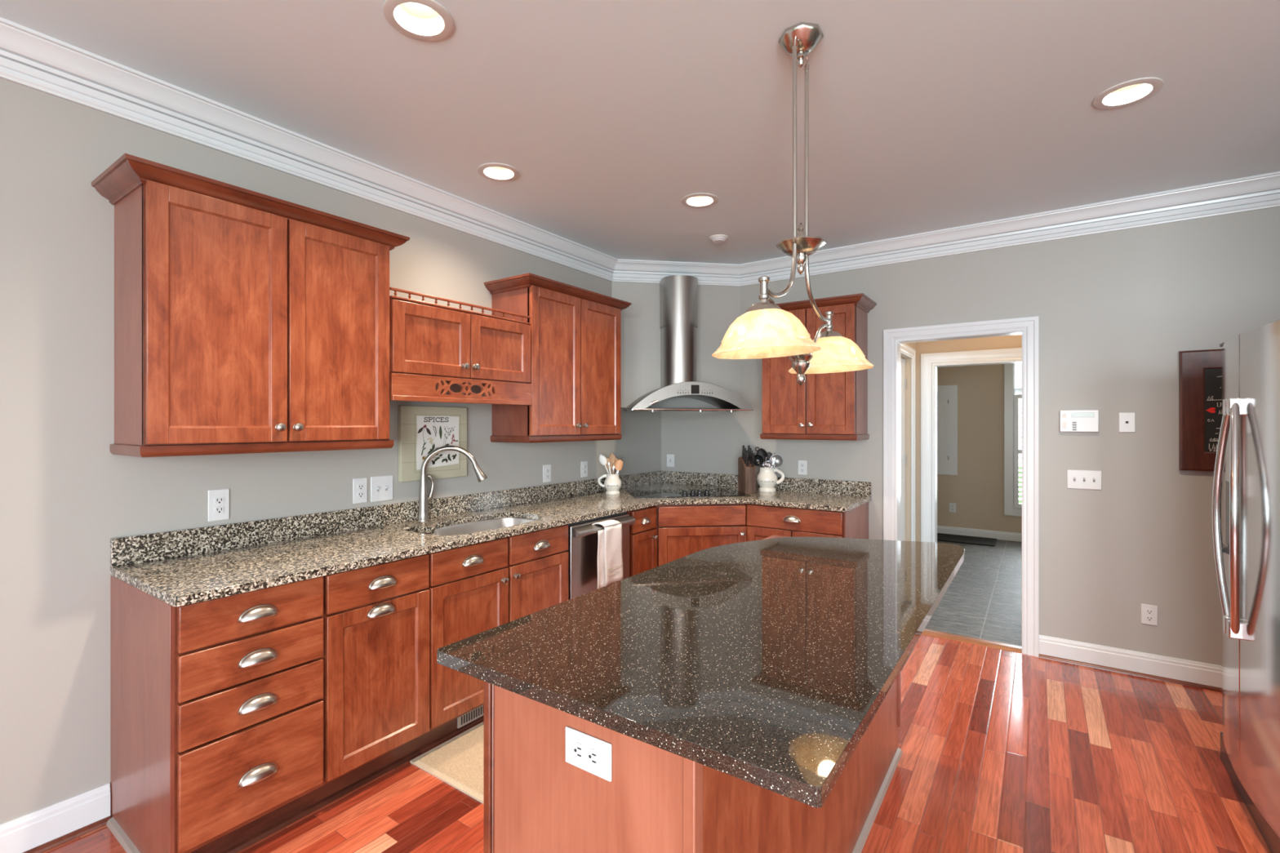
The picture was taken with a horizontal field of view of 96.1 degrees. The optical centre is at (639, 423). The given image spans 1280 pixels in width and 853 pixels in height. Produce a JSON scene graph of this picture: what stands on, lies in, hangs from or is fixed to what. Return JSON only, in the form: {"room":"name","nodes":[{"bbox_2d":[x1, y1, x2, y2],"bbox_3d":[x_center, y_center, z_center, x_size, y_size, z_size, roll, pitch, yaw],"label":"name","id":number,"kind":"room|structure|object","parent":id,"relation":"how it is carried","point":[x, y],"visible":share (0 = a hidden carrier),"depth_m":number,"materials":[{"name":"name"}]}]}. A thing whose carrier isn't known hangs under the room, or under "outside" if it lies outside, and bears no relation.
{"room":"kitchen","nodes":[
{"label":"kitchen","id":0,"kind":"room"},
{"bbox_2d":[0,78,661,824],"bbox_3d":[-2.049,0.006,2.028,0.150,2.850,7.865,0,0,35],"label":"wall","id":1,"kind":"structure","parent":0,"point":[64,494],"depth_m":2.03,"materials":[{"name":"grey paint"}]},
{"bbox_2d":[0,782,111,852],"bbox_3d":[-3.006,1.364,0.492,0.030,0.133,3.850,0,0,35],"label":"baseboard","id":2,"kind":"structure","parent":1,"relation":"attached to","point":[42,830],"depth_m":1.96,"materials":[{"name":"white wood"}]},
{"bbox_2d":[208,488,229,521],"bbox_3d":[-1.724,0.332,2.356,0.010,0.128,0.075,0,0,35],"label":"power outlet","id":3,"kind":"object","parent":1,"relation":"attached to","point":[218,500],"visible":1,"depth_m":2.35,"materials":[{"name":"white plastic"}]},
{"bbox_2d":[214,506,223,513],"bbox_3d":[-1.722,0.351,2.354,0.004,0.027,0.033,0,0,35],"label":"receptacle","id":4,"kind":"object","parent":3,"relation":"attached to","point":[218,509],"depth_m":2.35,"materials":[{"name":"white plastic"}]},
{"bbox_2d":[214,497,224,503],"bbox_3d":[-1.722,0.312,2.354,0.004,0.027,0.033,0,0,35],"label":"receptacle","id":5,"kind":"object","parent":3,"relation":"attached to","point":[217,500],"depth_m":2.35,"materials":[{"name":"white plastic"}]},
{"bbox_2d":[90,153,409,457],"bbox_3d":[-1.503,-0.373,2.343,0.388,0.968,1.004,0,0,35],"label":"upper cabinet","id":6,"kind":"object","parent":1,"relation":"attached to","point":[246,321],"visible":1,"depth_m":2.12,"materials":[{"name":"brown wood"}]},
{"bbox_2d":[352,477,367,503],"bbox_3d":[-1.383,0.330,2.846,0.010,0.124,0.073,0,0,35],"label":"power outlet","id":7,"kind":"object","parent":1,"relation":"attached to","point":[359,485],"visible":1,"depth_m":2.84,"materials":[{"name":"white plastic"}]},
{"bbox_2d":[357,484,364,489],"bbox_3d":[-1.381,0.310,2.845,0.004,0.027,0.033,0,0,35],"label":"receptacle","id":8,"kind":"object","parent":7,"relation":"attached to","point":[360,486],"depth_m":2.84,"materials":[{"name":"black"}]},
{"bbox_2d":[357,491,364,497],"bbox_3d":[-1.381,0.349,2.845,0.004,0.027,0.033,0,0,35],"label":"receptacle","id":9,"kind":"object","parent":7,"relation":"attached to","point":[360,494],"depth_m":2.84,"materials":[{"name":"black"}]},
{"bbox_2d":[370,475,392,502],"bbox_3d":[-1.315,0.330,2.939,0.017,0.128,0.121,0,0,35],"label":"light switch","id":10,"kind":"object","parent":1,"relation":"attached to","point":[381,486],"visible":1,"depth_m":2.94,"materials":[{"name":"white plastic"}]},
{"bbox_2d":[110,470,662,567],"bbox_3d":[-0.856,0.465,3.596,0.020,0.102,3.697,0,0,35],"label":"backsplash","id":11,"kind":"structure","parent":1,"relation":"attached to","point":[133,549],"depth_m":2.67,"materials":[{"name":"stone"}]},
{"bbox_2d":[398,405,466,482],"bbox_3d":[-1.136,0.104,3.180,0.032,0.400,0.422,0,0,35],"label":"wall plaque","id":12,"kind":"object","parent":1,"relation":"attached to","point":[422,430],"visible":0.9,"depth_m":3.15,"materials":[{"name":"beige"}]},
{"bbox_2d":[416,415,459,470],"bbox_3d":[-1.116,0.101,3.187,0.003,0.290,0.276,0,0,35],"label":"print","id":13,"kind":"object","parent":12,"relation":"attached to","point":[433,432],"depth_m":3.18,"materials":[{"name":"white paper"}]},
{"bbox_2d":[389,287,532,405],"bbox_3d":[-1.006,-0.366,3.068,0.377,0.518,0.876,0,0,35],"label":"upper cabinet","id":14,"kind":"object","parent":1,"relation":"attached to","point":[431,344],"visible":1,"depth_m":2.91,"materials":[{"name":"brown wood"}]},
{"bbox_2d":[542,464,551,482],"bbox_3d":[-0.633,0.338,3.927,0.010,0.120,0.077,0,0,35],"label":"power outlet","id":15,"kind":"object","parent":1,"relation":"attached to","point":[546,468],"visible":1,"depth_m":3.92,"materials":[{"name":"white plastic"}]},
{"bbox_2d":[484,272,631,443],"bbox_3d":[-0.503,-0.373,3.783,0.388,0.968,0.996,0,0,35],"label":"upper cabinet","id":16,"kind":"object","parent":1,"relation":"attached to","point":[575,332],"visible":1,"depth_m":3.57,"materials":[{"name":"brown wood"}]},
{"bbox_2d":[580,461,587,477],"bbox_3d":[-0.409,0.334,4.249,0.010,0.118,0.077,0,0,35],"label":"power outlet","id":17,"kind":"object","parent":1,"relation":"attached to","point":[584,464],"visible":1,"depth_m":4.24,"materials":[{"name":"white plastic"}]},
{"bbox_2d":[0,17,1279,286],"bbox_3d":[-0.259,-1.197,0.837,4.150,0.154,7.550,0,0,35],"label":"trim","id":18,"kind":"structure","parent":1,"relation":"attached to","point":[29,58],"depth_m":3.04,"materials":[{"name":"white wood"}]},
{"bbox_2d":[0,0,1279,264],"bbox_3d":[0.651,-1.347,0.175,6.600,0.145,7.800,0,0,35],"label":"ceiling","id":19,"kind":"structure","parent":0,"point":[925,116],"depth_m":2.25,"materials":[{"name":"white paint"}]},
{"bbox_2d":[382,0,453,40],"bbox_3d":[-0.692,-1.318,1.804,0.208,0.102,0.208,0,0,35],"label":"recessed light","id":20,"kind":"object","parent":19,"relation":"in","point":[420,20],"visible":0.95,"depth_m":1.85,"materials":[{"name":"grey"}]},
{"bbox_2d":[477,162,519,181],"bbox_3d":[-0.713,-1.318,2.907,0.208,0.102,0.208,0,0,35],"label":"recessed light","id":21,"kind":"object","parent":19,"relation":"in","point":[496,171],"visible":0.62,"depth_m":2.95,"materials":[{"name":"grey glass"}]},
{"bbox_2d":[681,192,718,207],"bbox_3d":[0.340,-1.318,3.272,0.208,0.102,0.208,0,0,35],"label":"recessed light","id":22,"kind":"object","parent":19,"relation":"in","point":[699,199],"visible":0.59,"depth_m":3.32,"materials":[{"name":"grey"}]},
{"bbox_2d":[709,234,728,243],"bbox_3d":[0.538,-1.258,3.930,0.128,0.033,0.128,0,0,35],"label":"smoke detector","id":23,"kind":"object","parent":19,"relation":"attached to","point":[717,238],"visible":1,"depth_m":3.90,"materials":[{"name":"white plastic"}]},
{"bbox_2d":[711,22,873,385],"bbox_3d":[0.534,-0.700,1.893,0.308,1.149,0.922,0,0,35],"label":"pendant light","id":24,"kind":"object","parent":19,"relation":"hanging from","point":[766,330],"visible":1,"depth_m":1.84,"materials":[{"name":"beige glass"}]},
{"bbox_2d":[1093,77,1163,109],"bbox_3d":[1.876,-1.318,2.216,0.208,0.102,0.208,0,0,35],"label":"recessed light","id":25,"kind":"object","parent":19,"relation":"in","point":[1130,92],"visible":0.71,"depth_m":2.25,"materials":[{"name":"grey glass"}]},
{"bbox_2d":[41,539,1271,852],"bbox_3d":[1.820,1.456,1.859,6.600,0.050,11.900,0,0,35],"label":"floor","id":26,"kind":"structure","parent":0,"point":[1004,751],"depth_m":2.35,"materials":[{"name":"brown wood"}]},
{"bbox_2d":[106,575,323,852],"bbox_3d":[-1.524,0.989,2.074,0.660,0.883,0.468,0,0,35],"label":"base cabinet","id":27,"kind":"object","parent":26,"relation":"on","point":[216,705],"visible":0.98,"depth_m":1.89,"materials":[{"name":"brown wood"}]},
{"bbox_2d":[314,554,429,809],"bbox_3d":[-1.264,0.989,2.445,0.656,0.883,0.438,0,0,35],"label":"base cabinet","id":28,"kind":"object","parent":26,"relation":"on","point":[375,658],"visible":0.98,"depth_m":2.25,"materials":[{"name":"brown wood"}]},
{"bbox_2d":[409,721,484,804],"bbox_3d":[-0.392,1.426,2.815,0.515,0.009,1.292,0,0,35],"label":"kitchen rug","id":29,"kind":"object","parent":26,"relation":"on","point":[458,762],"visible":0.25,"depth_m":2.42,"materials":[{"name":"beige fabric"}]},
{"bbox_2d":[418,524,568,754],"bbox_3d":[-0.887,0.989,2.987,0.658,0.883,0.882,0,0,35],"label":"base cabinet","id":30,"kind":"object","parent":26,"relation":"on","point":[475,588],"visible":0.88,"depth_m":2.67,"materials":[{"name":"brown wood"}]},
{"bbox_2d":[457,704,484,728],"bbox_3d":[-0.780,1.378,2.751,0.012,0.062,0.220,0,0,35],"label":"floor register","id":31,"kind":"object","parent":30,"relation":"in","point":[477,713],"visible":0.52,"depth_m":2.72,"materials":[{"name":"brown"}]},
{"bbox_2d":[461,705,484,724],"bbox_3d":[-0.775,1.378,2.749,0.002,0.038,0.192,0,0,35],"label":"grille","id":32,"kind":"object","parent":31,"relation":"attached to","point":[477,713],"depth_m":2.73,"materials":[{"name":"beige"}]},
{"bbox_2d":[566,511,635,599],"bbox_3d":[-0.448,0.996,3.580,0.670,0.870,0.563,0,0,35],"label":"dishwasher","id":33,"kind":"object","parent":26,"relation":"on","point":[583,536],"visible":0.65,"depth_m":3.30,"materials":[{"name":"grey metal"}]},
{"bbox_2d":[591,520,622,588],"bbox_3d":[-0.194,0.758,3.384,0.077,0.375,0.229,0,0,38],"label":"dish towel","id":34,"kind":"object","parent":33,"relation":"hanging from","point":[610,560],"visible":0.99,"depth_m":3.36,"materials":[{"name":"fabric"}]},
{"bbox_2d":[626,505,657,577],"bbox_3d":[-0.211,0.989,3.960,0.658,0.883,0.325,0,0,35],"label":"base cabinet","id":35,"kind":"object","parent":26,"relation":"on","point":[643,537],"visible":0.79,"depth_m":3.78,"materials":[{"name":"brown wood"}]},
{"bbox_2d":[484,535,902,852],"bbox_3d":[0.393,0.989,1.940,0.590,0.883,1.834,0,0,35],"label":"kitchen island","id":36,"kind":"object","parent":26,"relation":"on","point":[656,800],"visible":0.28,"depth_m":1.25,"materials":[{"name":"brown wood"}]},
{"bbox_2d":[564,726,612,782],"bbox_3d":[-0.108,0.674,1.175,0.122,0.075,0.010,0,0,35],"label":"power outlet","id":37,"kind":"object","parent":36,"relation":"attached to","point":[593,755],"visible":1,"depth_m":1.17,"materials":[{"name":"white plastic"}]},
{"bbox_2d":[573,742,584,759],"bbox_3d":[-0.125,0.674,1.184,0.027,0.033,0.004,0,0,35],"label":"receptacle","id":38,"kind":"object","parent":37,"relation":"attached to","point":[579,748],"depth_m":1.18,"materials":[{"name":"white plastic"}]},
{"bbox_2d":[587,748,599,766],"bbox_3d":[-0.093,0.674,1.162,0.027,0.033,0.004,0,0,35],"label":"receptacle","id":39,"kind":"object","parent":37,"relation":"attached to","point":[593,754],"depth_m":1.16,"materials":[{"name":"white plastic"}]},
{"bbox_2d":[436,537,964,808],"bbox_3d":[0.462,0.532,1.880,0.889,0.030,1.986,0,0,35],"label":"island countertop","id":40,"kind":"structure","parent":36,"relation":"on","point":[766,664],"depth_m":1.31,"materials":[{"name":"black stone"}]},
{"bbox_2d":[655,503,746,566],"bbox_3d":[0.350,0.989,4.357,1.096,0.883,1.012,0,0,35],"label":"base cabinet","id":41,"kind":"object","parent":26,"relation":"on","point":[682,530],"visible":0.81,"depth_m":3.93,"materials":[{"name":"brown wood"}]},
{"bbox_2d":[110,470,871,606],"bbox_3d":[-0.134,0.480,3.094,1.779,0.132,3.697,0,0,35],"label":"countertop","id":42,"kind":"structure","parent":41,"relation":"on","point":[186,566],"depth_m":2.59,"materials":[{"name":"stone"}]},
{"bbox_2d":[417,445,487,521],"bbox_3d":[-1.006,0.316,3.095,0.365,0.401,0.068,0,0,-6],"label":"faucet","id":43,"kind":"object","parent":42,"relation":"on","point":[424,499],"visible":1,"depth_m":3.07,"materials":[{"name":"silver metal"}]},
{"bbox_2d":[427,517,535,535],"bbox_3d":[-0.829,0.639,3.014,0.425,0.182,0.761,0,0,35],"label":"sink","id":44,"kind":"object","parent":42,"relation":"in","point":[495,523],"visible":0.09,"depth_m":3.25,"materials":[{"name":"silver metal"}]},
{"bbox_2d":[597,473,621,494],"bbox_3d":[-0.214,0.442,4.259,0.160,0.149,0.132,0,0,-34],"label":"pitcher","id":45,"kind":"object","parent":42,"relation":"on","point":[612,482],"visible":1,"depth_m":4.22,"materials":[{"name":"white ceramic"}]},
{"bbox_2d":[599,454,609,474],"bbox_3d":[-0.244,0.347,4.267,0.119,0.245,0.014,0,0,0],"label":"serving spoon","id":46,"kind":"object","parent":45,"relation":"in","point":[602,460],"visible":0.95,"depth_m":4.26,"materials":[{"name":"white plastic"}]},
{"bbox_2d":[599,454,607,465],"bbox_3d":[-0.274,0.266,4.267,0.059,0.084,0.014,0,0,0],"label":"bowl","id":47,"kind":"object","parent":46,"relation":"on","point":[602,460],"depth_m":4.26,"materials":[{"name":"white plastic"}]},
{"bbox_2d":[605,457,612,469],"bbox_3d":[-0.225,0.360,4.276,0.061,0.215,0.012,0,0,8],"label":"wooden spatula","id":48,"kind":"object","parent":45,"relation":"in","point":[608,460],"visible":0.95,"depth_m":4.27,"materials":[{"name":"brown wood"}]},
{"bbox_2d":[607,462,611,474],"bbox_3d":[-0.217,0.375,4.254,0.044,0.186,0.014,0,0,-7],"label":"tongs","id":49,"kind":"object","parent":45,"relation":"in","point":[608,464],"visible":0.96,"depth_m":4.25,"materials":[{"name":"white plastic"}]},
{"bbox_2d":[608,453,615,474],"bbox_3d":[-0.207,0.343,4.287,0.051,0.248,0.019,0,0,11],"label":"wooden spoon","id":50,"kind":"object","parent":45,"relation":"in","point":[611,457],"visible":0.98,"depth_m":4.28,"materials":[{"name":"brown wood"}]},
{"bbox_2d":[608,453,615,463],"bbox_3d":[-0.207,0.256,4.288,0.052,0.075,0.016,0,0,6],"label":"bowl","id":51,"kind":"object","parent":50,"relation":"on","point":[611,457],"depth_m":4.28,"materials":[{"name":"brown wood"}]},
{"bbox_2d":[614,459,622,474],"bbox_3d":[-0.165,0.365,4.255,0.079,0.205,0.012,0,0,1],"label":"spatula","id":52,"kind":"object","parent":45,"relation":"in","point":[619,464],"visible":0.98,"depth_m":4.25,"materials":[{"name":"orange wood"}]},
{"bbox_2d":[626,488,750,497],"bbox_3d":[0.344,0.496,4.285,0.840,0.042,0.450,0,0,-9],"label":"cooktop","id":53,"kind":"object","parent":42,"relation":"in","point":[673,493],"visible":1,"depth_m":4.18,"materials":[{"name":"black glass"}]},
{"bbox_2d":[737,456,755,493],"bbox_3d":[0.806,0.383,4.338,0.084,0.267,0.166,0,0,-9],"label":"knife block","id":54,"kind":"object","parent":42,"relation":"on","point":[746,475],"visible":0.78,"depth_m":4.26,"materials":[{"name":"brown wood"}]},
{"bbox_2d":[742,445,744,458],"bbox_3d":[0.782,0.225,4.361,0.015,0.128,0.035,0,0,-9],"label":"kitchen knife","id":55,"kind":"object","parent":54,"relation":"in","point":[743,446],"visible":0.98,"depth_m":4.36,"materials":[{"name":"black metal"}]},
{"bbox_2d":[742,448,746,461],"bbox_3d":[0.786,0.242,4.329,0.015,0.128,0.035,0,0,-9],"label":"kitchen knife","id":56,"kind":"object","parent":54,"relation":"in","point":[744,449],"visible":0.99,"depth_m":4.32,"materials":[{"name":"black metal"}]},
{"bbox_2d":[744,450,747,463],"bbox_3d":[0.791,0.260,4.298,0.015,0.128,0.035,0,0,-9],"label":"kitchen knife","id":57,"kind":"object","parent":54,"relation":"in","point":[746,451],"visible":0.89,"depth_m":4.29,"materials":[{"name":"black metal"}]},
{"bbox_2d":[746,453,748,466],"bbox_3d":[0.796,0.277,4.266,0.015,0.128,0.035,0,0,-9],"label":"kitchen knife","id":58,"kind":"object","parent":54,"relation":"in","point":[747,458],"visible":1,"depth_m":4.26,"materials":[{"name":"black plastic"}]},
{"bbox_2d":[748,448,751,461],"bbox_3d":[0.828,0.242,4.336,0.015,0.128,0.035,0,0,-9],"label":"kitchen knife","id":59,"kind":"object","parent":54,"relation":"in","point":[749,448],"visible":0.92,"depth_m":4.33,"materials":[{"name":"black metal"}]},
{"bbox_2d":[750,450,752,463],"bbox_3d":[0.833,0.260,4.304,0.015,0.128,0.035,0,0,-9],"label":"kitchen knife","id":60,"kind":"object","parent":54,"relation":"in","point":[751,451],"visible":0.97,"depth_m":4.30,"materials":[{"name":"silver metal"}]},
{"bbox_2d":[751,453,754,466],"bbox_3d":[0.838,0.277,4.273,0.015,0.128,0.035,0,0,-9],"label":"kitchen knife","id":61,"kind":"object","parent":54,"relation":"in","point":[753,454],"visible":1,"depth_m":4.27,"materials":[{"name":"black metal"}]},
{"bbox_2d":[756,466,784,492],"bbox_3d":[0.989,0.425,4.421,0.160,0.183,0.195,0,0,-30],"label":"pitcher","id":62,"kind":"object","parent":42,"relation":"on","point":[766,478],"visible":1,"depth_m":4.38,"materials":[{"name":"white ceramic"}]},
{"bbox_2d":[753,454,763,467],"bbox_3d":[0.936,0.348,4.448,0.141,0.223,0.040,0,0,6],"label":"ladle","id":63,"kind":"object","parent":62,"relation":"in","point":[758,460],"visible":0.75,"depth_m":4.46,"materials":[{"name":"black plastic"}]},
{"bbox_2d":[755,446,768,467],"bbox_3d":[0.954,0.318,4.488,0.103,0.280,0.054,0,0,35],"label":"serving spoon","id":64,"kind":"object","parent":62,"relation":"in","point":[762,452],"visible":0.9,"depth_m":4.48,"materials":[{"name":"black plastic"}]},
{"bbox_2d":[762,460,772,467],"bbox_3d":[0.976,0.368,4.410,0.075,0.178,0.025,0,0,-1],"label":"ladle","id":65,"kind":"object","parent":62,"relation":"in","point":[768,462],"visible":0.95,"depth_m":4.42,"materials":[{"name":"silver metal"}]},
{"bbox_2d":[767,452,772,460],"bbox_3d":[0.997,0.338,4.488,0.078,0.240,0.035,0,0,-42],"label":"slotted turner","id":66,"kind":"object","parent":62,"relation":"in","point":[769,454],"visible":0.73,"depth_m":4.50,"materials":[{"name":"black plastic"}]},
{"bbox_2d":[769,453,783,467],"bbox_3d":[1.042,0.346,4.473,0.136,0.225,0.048,0,0,-6],"label":"strainer","id":67,"kind":"object","parent":62,"relation":"in","point":[779,461],"visible":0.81,"depth_m":4.48,"materials":[{"name":"silver metal"}]},
{"bbox_2d":[746,502,868,542],"bbox_3d":[1.175,0.989,4.034,0.665,0.883,0.662,0,0,35],"label":"base cabinet","id":68,"kind":"object","parent":26,"relation":"on","point":[762,522],"visible":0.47,"depth_m":3.80,"materials":[{"name":"brown wood"}]},
{"bbox_2d":[937,533,996,546],"bbox_3d":[3.981,1.424,7.115,0.715,0.014,0.480,0,0,35],"label":"door mat","id":69,"kind":"object","parent":26,"relation":"on","point":[940,536],"visible":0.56,"depth_m":7.03,"materials":[{"name":"black rubber"}]},
{"bbox_2d":[921,628,1022,653],"bbox_3d":[2.118,1.424,3.844,0.735,0.014,0.110,0,0,35],"label":"trim","id":70,"kind":"structure","parent":26,"relation":"on","point":[1006,646],"depth_m":3.77,"materials":[{"name":"brown wood"}]},
{"bbox_2d":[1212,319,1279,852],"bbox_3d":[2.472,0.543,1.875,0.827,1.775,1.000,0,0,35],"label":"refrigerator","id":71,"kind":"object","parent":26,"relation":"on","point":[1246,472],"visible":1,"depth_m":1.99,"materials":[{"name":"grey metal"}]},
{"bbox_2d":[611,281,740,408],"bbox_3d":[0.296,-0.702,4.607,0.761,1.145,0.723,0,0,35],"label":"wall","id":72,"kind":"structure","parent":0,"point":[718,307],"depth_m":4.58,"materials":[{"name":"grey paint"}]},
{"bbox_2d":[623,275,753,412],"bbox_3d":[0.351,-0.611,4.368,0.902,1.047,0.486,0,0,-9],"label":"range hood","id":73,"kind":"object","parent":72,"relation":"attached to","point":[677,293],"visible":1,"depth_m":4.39,"materials":[{"name":"silver metal"}]},
{"bbox_2d":[756,448,768,462],"bbox_3d":[0.954,0.246,4.487,0.085,0.118,0.042,0,0,18],"label":"bowl","id":74,"kind":"object","parent":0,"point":[762,452],"depth_m":4.48,"materials":[{"name":"black plastic"}]},
{"bbox_2d":[900,342,915,541],"bbox_3d":[2.131,0.081,4.866,0.120,2.700,1.565,0,0,35],"label":"wall","id":75,"kind":"structure","parent":0,"point":[908,361],"depth_m":5.28,"materials":[{"name":"beige paint"}]},
{"bbox_2d":[900,358,906,541],"bbox_3d":[2.205,0.416,4.976,0.047,2.010,0.801,0,0,35],"label":"door","id":76,"kind":"structure","parent":75,"relation":"in","point":[903,380],"depth_m":5.20,"materials":[{"name":"white wood"}]},
{"bbox_2d":[900,343,915,541],"bbox_3d":[2.261,0.373,4.931,0.024,2.116,0.982,0,0,35],"label":"trim","id":77,"kind":"structure","parent":75,"relation":"attached to","point":[905,349],"depth_m":5.27,"materials":[{"name":"white wood"}]},
{"bbox_2d":[915,334,1022,542],"bbox_3d":[2.763,0.081,5.453,3.050,2.700,0.120,0,0,35],"label":"wall","id":78,"kind":"structure","parent":0,"point":[1006,341],"depth_m":5.39,"materials":[{"name":"beige paint"}]},
{"bbox_2d":[920,347,1022,542],"bbox_3d":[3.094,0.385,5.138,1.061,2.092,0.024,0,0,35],"label":"trim","id":79,"kind":"structure","parent":78,"relation":"attached to","point":[928,361],"depth_m":5.39,"materials":[{"name":"white wood"}]},
{"bbox_2d":[661,206,1279,666],"bbox_3d":[2.913,0.006,3.301,6.550,2.850,0.115,0,0,35],"label":"wall","id":80,"kind":"structure","parent":0,"point":[1116,311],"depth_m":3.37,"materials":[{"name":"grey paint"}]},
{"bbox_2d":[666,453,674,466],"bbox_3d":[0.265,0.322,5.058,0.078,0.112,0.017,0,0,35],"label":"light switch","id":81,"kind":"object","parent":80,"relation":"attached to","point":[670,457],"visible":1,"depth_m":5.06,"materials":[{"name":"white plastic"}]},
{"bbox_2d":[662,471,871,496],"bbox_3d":[0.923,0.465,4.599,1.759,0.102,0.020,0,0,35],"label":"backsplash","id":82,"kind":"structure","parent":80,"relation":"attached to","point":[789,484],"depth_m":4.42,"materials":[{"name":"stone"}]},
{"bbox_2d":[798,460,807,475],"bbox_3d":[1.238,0.333,4.387,0.070,0.110,0.010,0,0,35],"label":"power outlet","id":83,"kind":"object","parent":80,"relation":"attached to","point":[802,464],"visible":1,"depth_m":4.38,"materials":[{"name":"white plastic"}]},
{"bbox_2d":[760,293,876,440],"bbox_3d":[1.247,-0.373,4.151,0.788,0.968,0.388,0,0,35],"label":"upper cabinet","id":84,"kind":"object","parent":80,"relation":"attached to","point":[827,406],"visible":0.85,"depth_m":3.99,"materials":[{"name":"brown wood"}]},
{"bbox_2d":[883,315,1038,657],"bbox_3d":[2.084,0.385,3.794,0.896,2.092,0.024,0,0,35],"label":"trim","id":85,"kind":"structure","parent":80,"relation":"attached to","point":[1028,326],"depth_m":3.58,"materials":[{"name":"white wood"}]},
{"bbox_2d":[1059,409,1098,431],"bbox_3d":[2.611,-0.018,3.422,0.186,0.132,0.029,0,0,35],"label":"alarm keypad","id":86,"kind":"object","parent":80,"relation":"attached to","point":[1070,420],"visible":1,"depth_m":3.41,"materials":[{"name":"white plastic"}]},
{"bbox_2d":[1066,469,1102,489],"bbox_3d":[2.635,0.331,3.413,0.164,0.113,0.017,0,0,35],"label":"light switch","id":87,"kind":"object","parent":80,"relation":"attached to","point":[1076,479],"visible":1,"depth_m":3.41,"materials":[{"name":"white plastic"}]},
{"bbox_2d":[1118,412,1135,432],"bbox_3d":[2.798,-0.009,3.306,0.074,0.115,0.008,0,0,35],"label":"phone jack","id":88,"kind":"object","parent":80,"relation":"attached to","point":[1126,420],"visible":1,"depth_m":3.30,"materials":[{"name":"white plastic"}]},
{"bbox_2d":[1039,634,1222,692],"bbox_3d":[3.020,1.364,3.138,1.388,0.133,0.030,0,0,35],"label":"baseboard","id":89,"kind":"structure","parent":80,"relation":"attached to","point":[1201,675],"depth_m":3.28,"materials":[{"name":"white wood"}]},
{"bbox_2d":[1141,604,1157,626],"bbox_3d":[2.877,1.078,3.249,0.071,0.112,0.010,0,0,35],"label":"power outlet","id":90,"kind":"object","parent":80,"relation":"attached to","point":[1148,612],"visible":1,"depth_m":3.25,"materials":[{"name":"white plastic"}]},
{"bbox_2d":[1145,608,1153,613],"bbox_3d":[2.876,1.058,3.247,0.033,0.027,0.004,0,0,35],"label":"receptacle","id":91,"kind":"object","parent":90,"relation":"attached to","point":[1147,611],"depth_m":3.25,"materials":[{"name":"white plastic"}]},
{"bbox_2d":[1145,615,1153,621],"bbox_3d":[2.876,1.097,3.247,0.033,0.027,0.004,0,0,35],"label":"receptacle","id":92,"kind":"object","parent":90,"relation":"attached to","point":[1148,618],"depth_m":3.25,"materials":[{"name":"white plastic"}]},
{"bbox_2d":[1178,348,1222,471],"bbox_3d":[3.167,-0.073,3.036,0.474,0.654,0.029,0,0,35],"label":"chalkboard","id":93,"kind":"object","parent":80,"relation":"attached to","point":[1200,371],"visible":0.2,"depth_m":3.12,"materials":[{"name":"black wood"}]},
{"bbox_2d":[937,364,1022,533],"bbox_3d":[4.187,0.081,7.398,3.170,2.700,0.140,0,0,35],"label":"wall","id":94,"kind":"structure","parent":0,"point":[977,490],"depth_m":7.26,"materials":[{"name":"beige paint"}]},
{"bbox_2d":[937,385,957,475],"bbox_3d":[3.825,0.078,7.552,0.600,1.155,0.020,0,0,35],"label":"access door","id":95,"kind":"structure","parent":94,"relation":"in","point":[947,395],"depth_m":7.45,"materials":[{"name":"white metal"}]},
{"bbox_2d":[949,502,955,512],"bbox_3d":[4.029,1.079,7.417,0.078,0.118,0.010,0,0,35],"label":"power outlet","id":96,"kind":"object","parent":94,"relation":"attached to","point":[952,505],"visible":1,"depth_m":7.41,"materials":[{"name":"white plastic"}]},
{"bbox_2d":[937,525,1022,542],"bbox_3d":[4.093,1.379,7.369,3.050,0.104,0.016,0,0,35],"label":"baseboard","id":97,"kind":"structure","parent":94,"relation":"attached to","point":[1004,535],"depth_m":7.22,"materials":[{"name":"white wood"}]},
{"bbox_2d":[1004,363,1022,516],"bbox_3d":[4.905,0.091,6.872,0.930,2.060,0.145,0,0,35],"label":"window","id":98,"kind":"structure","parent":94,"relation":"in","point":[1012,507],"depth_m":7.04,"materials":[{"name":"white wood"}]},
{"bbox_2d":[1013,394,1022,508],"bbox_3d":[4.723,0.331,6.935,0.360,1.383,0.030,0,0,35],"label":"shutter","id":99,"kind":"object","parent":98,"relation":"attached to","point":[1016,451],"depth_m":7.01,"materials":[{"name":"white wood"}]},
{"label":"outside","id":100,"kind":"structure","parent":0,"visible":0},
{"bbox_2d":[1018,467,1022,503],"bbox_3d":[0.943,1.756,0.946,34.000,0.050,54.000,0,0,35],"label":"lawn","id":101,"kind":"structure","parent":100,"point":[1020,477],"depth_m":16.70,"materials":[{"name":"green plant"}]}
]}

